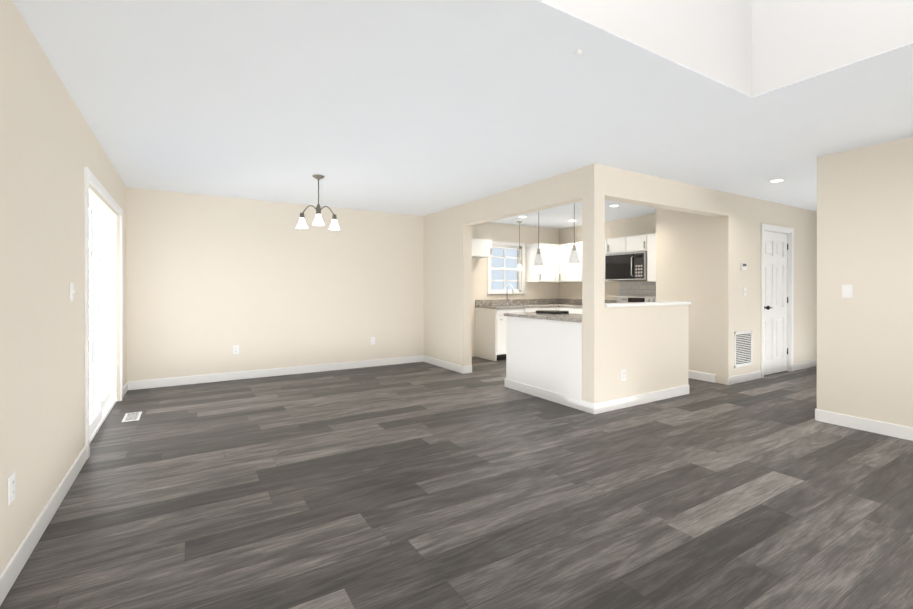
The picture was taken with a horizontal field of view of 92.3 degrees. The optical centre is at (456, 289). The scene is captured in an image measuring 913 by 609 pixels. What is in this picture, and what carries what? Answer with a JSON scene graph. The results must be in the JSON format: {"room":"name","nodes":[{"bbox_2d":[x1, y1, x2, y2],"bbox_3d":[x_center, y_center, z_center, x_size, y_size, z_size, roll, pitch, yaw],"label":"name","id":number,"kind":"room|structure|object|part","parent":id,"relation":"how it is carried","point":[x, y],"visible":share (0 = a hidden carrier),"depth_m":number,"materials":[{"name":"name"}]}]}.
{"room":"empty living room","nodes":[
{"label":"empty living room","id":0,"kind":"room"},
{"bbox_2d":[0,0,126,572],"bbox_3d":[-0.407,-1.387,-0.676,0.150,5.200,14.040,0,0,-31],"label":"wall","id":1,"kind":"structure","parent":0,"point":[51,148],"depth_m":2.16,"materials":[{"name":"beige paint"}]},
{"bbox_2d":[8,471,14,504],"bbox_3d":[-1.833,0.818,1.809,0.009,0.115,0.072,0,0,-31],"label":"electrical outlet","id":2,"kind":"object","parent":1,"relation":"attached to","point":[11,487],"visible":1,"depth_m":1.80,"materials":[{"name":"white plastic"}]},
{"bbox_2d":[0,446,86,605],"bbox_3d":[0.316,1.162,-1.694,0.014,0.105,11.240,0,0,-31],"label":"baseboard","id":3,"kind":"structure","parent":1,"relation":"attached to","point":[12,569],"depth_m":2.08,"materials":[{"name":"white wood"}]},
{"bbox_2d":[70,283,74,300],"bbox_3d":[-2.409,0.016,2.756,0.016,0.115,0.072,0,0,-31],"label":"light switch","id":4,"kind":"object","parent":1,"relation":"attached to","point":[72,291],"visible":1,"depth_m":2.75,"materials":[{"name":"white plastic"}]},
{"bbox_2d":[89,208,102,417],"bbox_3d":[-3.258,0.199,3.878,0.010,1.970,1.820,0,0,-31],"label":"window","id":5,"kind":"structure","parent":1,"relation":"in","point":[90,301],"depth_m":3.96,"materials":[{"name":"white"}]},
{"bbox_2d":[84,167,122,458],"bbox_3d":[-3.186,0.166,3.921,0.129,2.075,1.990,0,0,-31],"label":"door frame","id":6,"kind":"structure","parent":1,"relation":"attached to","point":[101,212],"depth_m":3.89,"materials":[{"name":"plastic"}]},
{"bbox_2d":[123,382,127,397],"bbox_3d":[-3.787,1.149,5.004,0.014,0.105,0.470,0,0,-31],"label":"baseboard","id":7,"kind":"structure","parent":1,"relation":"attached to","point":[125,388],"depth_m":5.02,"materials":[{"name":"white wood"}]},
{"bbox_2d":[126,187,558,381],"bbox_3d":[0.144,-0.064,7.808,9.650,2.520,0.150,0,0,-31],"label":"wall","id":8,"kind":"structure","parent":0,"point":[211,280],"depth_m":6.06,"materials":[{"name":"beige paint"}]},
{"bbox_2d":[233,345,238,353],"bbox_3d":[-2.931,0.800,5.833,0.072,0.115,0.009,0,0,-31],"label":"electrical outlet","id":9,"kind":"object","parent":8,"relation":"attached to","point":[235,349],"visible":1,"depth_m":5.83,"materials":[{"name":"white plastic"}]},
{"bbox_2d":[128,355,423,389],"bbox_3d":[-2.235,1.147,6.257,3.970,0.105,0.014,0,0,-31],"label":"baseboard","id":10,"kind":"structure","parent":8,"relation":"attached to","point":[175,381],"depth_m":6.00,"materials":[{"name":"white wood"}]},
{"bbox_2d":[472,238,491,256],"bbox_3d":[0.336,-0.714,7.628,0.450,0.300,0.348,0,0,-31],"label":"upper cabinet","id":11,"kind":"object","parent":8,"relation":"attached to","point":[480,247],"depth_m":7.48,"materials":[{"name":"white wood"}]},
{"bbox_2d":[490,245,520,292],"bbox_3d":[0.901,-0.385,8.248,0.760,0.880,0.110,0,0,-31],"label":"kitchen window","id":12,"kind":"structure","parent":8,"relation":"in","point":[518,280],"depth_m":8.27,"materials":[{"name":"glass"}]},
{"bbox_3d":[0.875,-0.385,8.290,0.750,0.870,0.010,0,0,-31],"label":"kitchen window daylight","id":13,"kind":"part","parent":12,"relation":"part of","materials":[{"name":"blue glass"}]},
{"bbox_2d":[487,241,525,295],"bbox_3d":[0.940,-0.385,8.184,0.880,1.000,0.040,0,0,-31],"label":"window frame","id":14,"kind":"structure","parent":8,"relation":"attached to","point":[523,292],"depth_m":8.23,"materials":[{"name":"white wood"}]},
{"bbox_2d":[475,299,558,304],"bbox_3d":[1.213,0.235,8.359,2.046,0.100,0.020,0,0,-31],"label":"backsplash","id":15,"kind":"structure","parent":8,"relation":"attached to","point":[525,301],"depth_m":8.35,"materials":[{"name":"stone"}]},
{"bbox_2d":[526,243,555,280],"bbox_3d":[1.617,-0.505,8.412,0.433,0.720,0.348,0,0,-31],"label":"upper cabinet","id":16,"kind":"object","parent":8,"relation":"attached to","point":[546,272],"depth_m":8.29,"materials":[{"name":"white wood"}]},
{"bbox_2d":[0,357,912,608],"bbox_3d":[3.718,1.258,1.832,10.100,0.100,14.300,0,0,-31],"label":"floor","id":17,"kind":"structure","parent":0,"point":[419,485],"depth_m":2.49,"materials":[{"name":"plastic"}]},
{"bbox_2d":[122,411,141,421],"bbox_3d":[-3.061,1.200,4.141,0.130,0.006,0.320,0,0,-31],"label":"floor vent","id":18,"kind":"object","parent":17,"relation":"in","point":[133,416],"visible":1,"depth_m":4.13,"materials":[{"name":"white plastic"}]},
{"bbox_2d":[475,305,526,360],"bbox_3d":[0.761,0.759,7.729,0.618,0.875,0.624,0,0,-31],"label":"base cabinet","id":19,"kind":"object","parent":17,"relation":"on","point":[490,324],"depth_m":7.46,"materials":[{"name":"white wood"}]},
{"bbox_2d":[479,305,530,308],"bbox_3d":[1.368,0.303,8.096,2.056,0.035,0.631,0,0,-31],"label":"countertop","id":20,"kind":"structure","parent":19,"relation":"on","point":[480,306],"depth_m":7.57,"materials":[{"name":"stone"}]},
{"bbox_2d":[507,317,538,387],"bbox_3d":[1.050,0.763,5.324,0.618,0.875,0.596,0,0,-31],"label":"base cabinet","id":21,"kind":"object","parent":17,"relation":"on","point":[536,342],"depth_m":5.13,"materials":[{"name":"white wood"}]},
{"bbox_2d":[527,305,558,312],"bbox_3d":[1.375,0.758,8.105,0.822,0.875,0.624,0,0,-31],"label":"base cabinet","id":22,"kind":"object","parent":17,"relation":"on","point":[534,308],"depth_m":7.75,"materials":[{"name":"white wood"}]},
{"bbox_2d":[539,321,581,399],"bbox_3d":[1.360,0.764,4.801,0.600,0.875,0.620,0,0,-31],"label":"base cabinet","id":23,"kind":"object","parent":17,"relation":"on","point":[560,342],"depth_m":4.61,"materials":[{"name":"white wood"}]},
{"bbox_2d":[503,313,581,320],"bbox_3d":[1.189,0.309,5.056,0.675,0.035,1.236,0,0,-31],"label":"countertop","id":24,"kind":"structure","parent":23,"relation":"on","point":[538,316],"depth_m":4.93,"materials":[{"name":"stone"}]},
{"bbox_2d":[505,378,587,411],"bbox_3d":[0.955,1.149,4.836,0.014,0.105,1.370,0,0,-31],"label":"baseboard","id":25,"kind":"structure","parent":23,"relation":"attached to","point":[579,404],"depth_m":4.75,"materials":[{"name":"white wood"}]},
{"bbox_2d":[559,305,581,312],"bbox_3d":[2.356,0.758,7.853,0.625,0.875,0.866,0,0,-31],"label":"base cabinet","id":26,"kind":"object","parent":17,"relation":"on","point":[562,308],"depth_m":7.79,"materials":[{"name":"white wood"}]},
{"bbox_2d":[617,296,655,302],"bbox_3d":[2.745,0.652,7.133,0.674,1.090,0.754,0,0,-31],"label":"range","id":27,"kind":"object","parent":17,"relation":"on","point":[626,299],"visible":0.08,"depth_m":7.29,"materials":[{"name":"silver metal"}]},
{"bbox_2d":[13,0,912,228],"bbox_3d":[3.708,-1.261,1.844,9.800,0.102,14.040,0,0,-31],"label":"ceiling","id":28,"kind":"structure","parent":0,"point":[419,107],"depth_m":2.88,"materials":[{"name":"paint"}]},
{"bbox_2d":[296,174,339,229],"bbox_3d":[-1.446,-0.942,4.695,0.452,0.552,0.448,0,0,-31],"label":"chandelier","id":29,"kind":"object","parent":28,"relation":"hanging from","point":[318,220],"visible":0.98,"depth_m":4.71,"materials":[{"name":"white glass"}]},
{"bbox_2d":[516,221,522,271],"bbox_3d":[1.135,-0.774,7.903,0.124,0.900,0.124,0,0,-31],"label":"pendant light","id":30,"kind":"object","parent":28,"relation":"hanging from","point":[519,268],"visible":1,"depth_m":7.89,"materials":[{"name":"white glass"}]},
{"bbox_2d":[534,249,543,264],"bbox_3d":[1.010,-0.759,5.388,0.124,0.920,0.124,0,0,-31],"label":"pendant light","id":31,"kind":"object","parent":28,"relation":"hanging from","point":[538,260],"visible":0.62,"depth_m":5.35,"materials":[{"name":"white glass"}]},
{"bbox_2d":[569,203,579,262],"bbox_3d":[1.313,-0.758,4.893,0.124,0.920,0.124,0,0,-31],"label":"pendant light","id":32,"kind":"object","parent":28,"relation":"hanging from","point":[574,257],"visible":0.75,"depth_m":4.87,"materials":[{"name":"white glass"}]},
{"bbox_2d":[573,49,581,55],"bbox_3d":[0.617,-1.207,2.238,0.044,0.012,0.044,0,0,-31],"label":"smoke detector","id":33,"kind":"object","parent":28,"relation":"attached to","point":[577,52],"visible":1,"depth_m":2.23,"materials":[{"name":"white plastic"}]},
{"bbox_2d":[540,0,912,96],"bbox_3d":[2.550,-2.645,-1.887,3.930,2.880,8.890,0,0,-31],"label":"well","id":34,"kind":"object","parent":28,"relation":"in","point":[752,48],"visible":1,"depth_m":2.45,"materials":[{"name":"white paint"}]},
{"bbox_2d":[768,179,785,182],"bbox_3d":[3.587,-1.216,4.913,0.170,0.004,0.170,0,0,-31],"label":"recessed light","id":35,"kind":"object","parent":28,"relation":"in","point":[776,180],"visible":1,"depth_m":4.90,"materials":[{"name":"white"}]},
{"bbox_2d":[424,167,581,365],"bbox_3d":[0.417,-0.010,5.870,0.150,2.420,3.440,0,0,-31],"label":"wall","id":36,"kind":"structure","parent":0,"point":[448,285],"depth_m":6.34,"materials":[{"name":"beige paint"}]},
{"bbox_2d":[424,355,463,373],"bbox_3d":[-0.220,1.146,6.759,0.018,0.105,1.204,0,0,-31],"label":"baseboard","id":37,"kind":"structure","parent":36,"relation":"attached to","point":[454,367],"depth_m":6.68,"materials":[{"name":"white wood"}]},
{"bbox_2d":[559,214,655,299],"bbox_3d":[2.809,-0.014,7.833,0.120,2.420,2.590,0,0,-31],"label":"wall","id":38,"kind":"structure","parent":0,"point":[638,225],"depth_m":7.80,"materials":[{"name":"beige paint"}]},
{"bbox_2d":[556,242,579,280],"bbox_3d":[2.221,-0.505,8.259,0.428,0.720,0.581,0,0,-31],"label":"upper cabinet","id":39,"kind":"object","parent":38,"relation":"attached to","point":[557,266],"depth_m":8.25,"materials":[{"name":"white wood"}]},
{"bbox_2d":[559,299,616,304],"bbox_3d":[2.741,0.236,7.802,0.020,0.100,2.526,0,0,-31],"label":"backsplash","id":40,"kind":"structure","parent":38,"relation":"attached to","point":[561,301],"depth_m":8.52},
{"bbox_2d":[580,239,607,280],"bbox_3d":[2.553,-0.504,7.793,0.349,0.720,0.561,0,0,-31],"label":"upper cabinet","id":41,"kind":"object","parent":38,"relation":"attached to","point":[606,240],"depth_m":7.95,"materials":[{"name":"white wood"}]},
{"bbox_2d":[608,237,623,253],"bbox_3d":[2.801,-0.733,7.388,0.349,0.260,0.380,0,0,-31],"label":"upper cabinet","id":42,"kind":"object","parent":38,"relation":"attached to","point":[615,245],"depth_m":7.29,"materials":[{"name":"white wood"}]},
{"bbox_2d":[624,234,647,252],"bbox_3d":[3.000,-0.733,7.064,0.349,0.260,0.380,0,0,-31],"label":"upper cabinet","id":43,"kind":"object","parent":38,"relation":"attached to","point":[636,243],"depth_m":6.96,"materials":[{"name":"white wood"}]},
{"bbox_2d":[605,251,646,280],"bbox_3d":[2.860,-0.373,7.202,0.443,0.449,0.752,0,0,-31],"label":"microwave","id":44,"kind":"object","parent":43,"relation":"attached to","point":[629,266],"visible":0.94,"depth_m":7.08,"materials":[{"name":"silver metal"}]},
{"bbox_2d":[647,233,655,280],"bbox_3d":[3.181,-0.492,6.768,0.349,0.740,0.306,0,0,-31],"label":"upper cabinet","id":45,"kind":"object","parent":38,"relation":"attached to","point":[651,255],"depth_m":6.74,"materials":[{"name":"white wood"}]},
{"bbox_2d":[656,208,715,374],"bbox_3d":[3.438,-0.011,6.202,0.750,2.420,0.850,0,0,-31],"label":"wall","id":46,"kind":"structure","parent":0,"point":[685,257],"depth_m":5.91,"materials":[{"name":"beige paint"}]},
{"bbox_2d":[688,370,715,382],"bbox_3d":[3.113,1.147,6.005,0.014,0.105,0.850,0,0,-31],"label":"baseboard","id":47,"kind":"structure","parent":46,"relation":"attached to","point":[702,376],"depth_m":5.78,"materials":[{"name":"white wood"}]},
{"bbox_2d":[582,163,816,402],"bbox_3d":[3.648,-0.010,5.745,5.530,2.420,0.150,0,0,-31],"label":"wall","id":48,"kind":"structure","parent":0,"point":[646,347],"depth_m":4.94,"materials":[{"name":"beige paint"}]},
{"bbox_2d":[621,369,625,380],"bbox_3d":[1.699,0.873,4.459,0.072,0.115,0.009,0,0,-31],"label":"outlet","id":49,"kind":"object","parent":48,"relation":"attached to","point":[623,375],"visible":1,"depth_m":4.45,"materials":[{"name":"white plastic"}]},
{"bbox_2d":[588,384,688,413],"bbox_3d":[2.006,1.150,4.647,1.608,0.105,0.018,0,0,-31],"label":"baseboard","id":50,"kind":"structure","parent":48,"relation":"attached to","point":[605,406],"depth_m":4.55,"materials":[{"name":"white wood"}]},
{"bbox_2d":[605,301,690,306],"bbox_3d":[2.036,0.157,4.758,1.450,0.030,0.200,0,0,-31],"label":"ledge","id":51,"kind":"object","parent":48,"relation":"attached to","point":[673,302],"depth_m":4.64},
{"bbox_2d":[734,330,751,367],"bbox_3d":[3.732,0.770,5.705,0.450,0.460,0.008,0,0,-31],"label":"air vent","id":52,"kind":"object","parent":48,"relation":"in","point":[742,348],"visible":1,"depth_m":5.70,"materials":[{"name":"white plastic"}]},
{"bbox_2d":[740,262,746,269],"bbox_3d":[3.720,-0.300,5.684,0.130,0.100,0.027,0,0,-31],"label":"thermostat","id":53,"kind":"object","parent":48,"relation":"attached to","point":[743,265],"visible":1,"depth_m":5.66,"materials":[{"name":"white plastic"}]},
{"bbox_2d":[728,370,760,384],"bbox_3d":[3.764,1.148,5.721,0.829,0.105,0.014,0,0,-31],"label":"baseboard","id":54,"kind":"structure","parent":48,"relation":"attached to","point":[745,377],"depth_m":5.70,"materials":[{"name":"white wood"}]},
{"bbox_2d":[764,231,787,374],"bbox_3d":[4.527,0.188,6.210,0.795,1.998,0.114,0,0,-31],"label":"hall door","id":55,"kind":"structure","parent":48,"relation":"in","point":[775,302],"depth_m":6.23,"materials":[{"name":"white wood"}]},
{"bbox_2d":[761,223,793,377],"bbox_3d":[4.493,0.152,6.252,0.950,2.095,0.168,0,0,-31],"label":"door frame","id":56,"kind":"structure","parent":48,"relation":"attached to","point":[764,227],"depth_m":6.40,"materials":[{"name":"white wood"}]},
{"bbox_2d":[794,359,816,370],"bbox_3d":[5.497,1.145,6.783,1.295,0.105,0.014,0,0,-31],"label":"baseboard","id":57,"kind":"structure","parent":48,"relation":"attached to","point":[812,363],"depth_m":6.65,"materials":[{"name":"white wood"}]},
{"bbox_2d":[817,137,912,427],"bbox_3d":[5.695,0.001,0.249,0.120,2.420,8.940,0,0,-31],"label":"wall","id":58,"kind":"structure","parent":0,"point":[865,250],"depth_m":3.73,"materials":[{"name":"beige paint"}]},
{"bbox_2d":[842,285,852,297],"bbox_3d":[3.417,0.014,3.838,0.016,0.115,0.072,0,0,-31],"label":"light switch","id":59,"kind":"object","parent":58,"relation":"attached to","point":[847,291],"visible":1,"depth_m":3.84,"materials":[{"name":"white plastic"}]},
{"bbox_2d":[815,408,912,440],"bbox_3d":[5.634,1.159,0.223,0.014,0.105,8.954,0,0,-31],"label":"baseboard","id":60,"kind":"structure","parent":58,"relation":"attached to","point":[894,430],"depth_m":3.73,"materials":[{"name":"white wood"}]}
]}

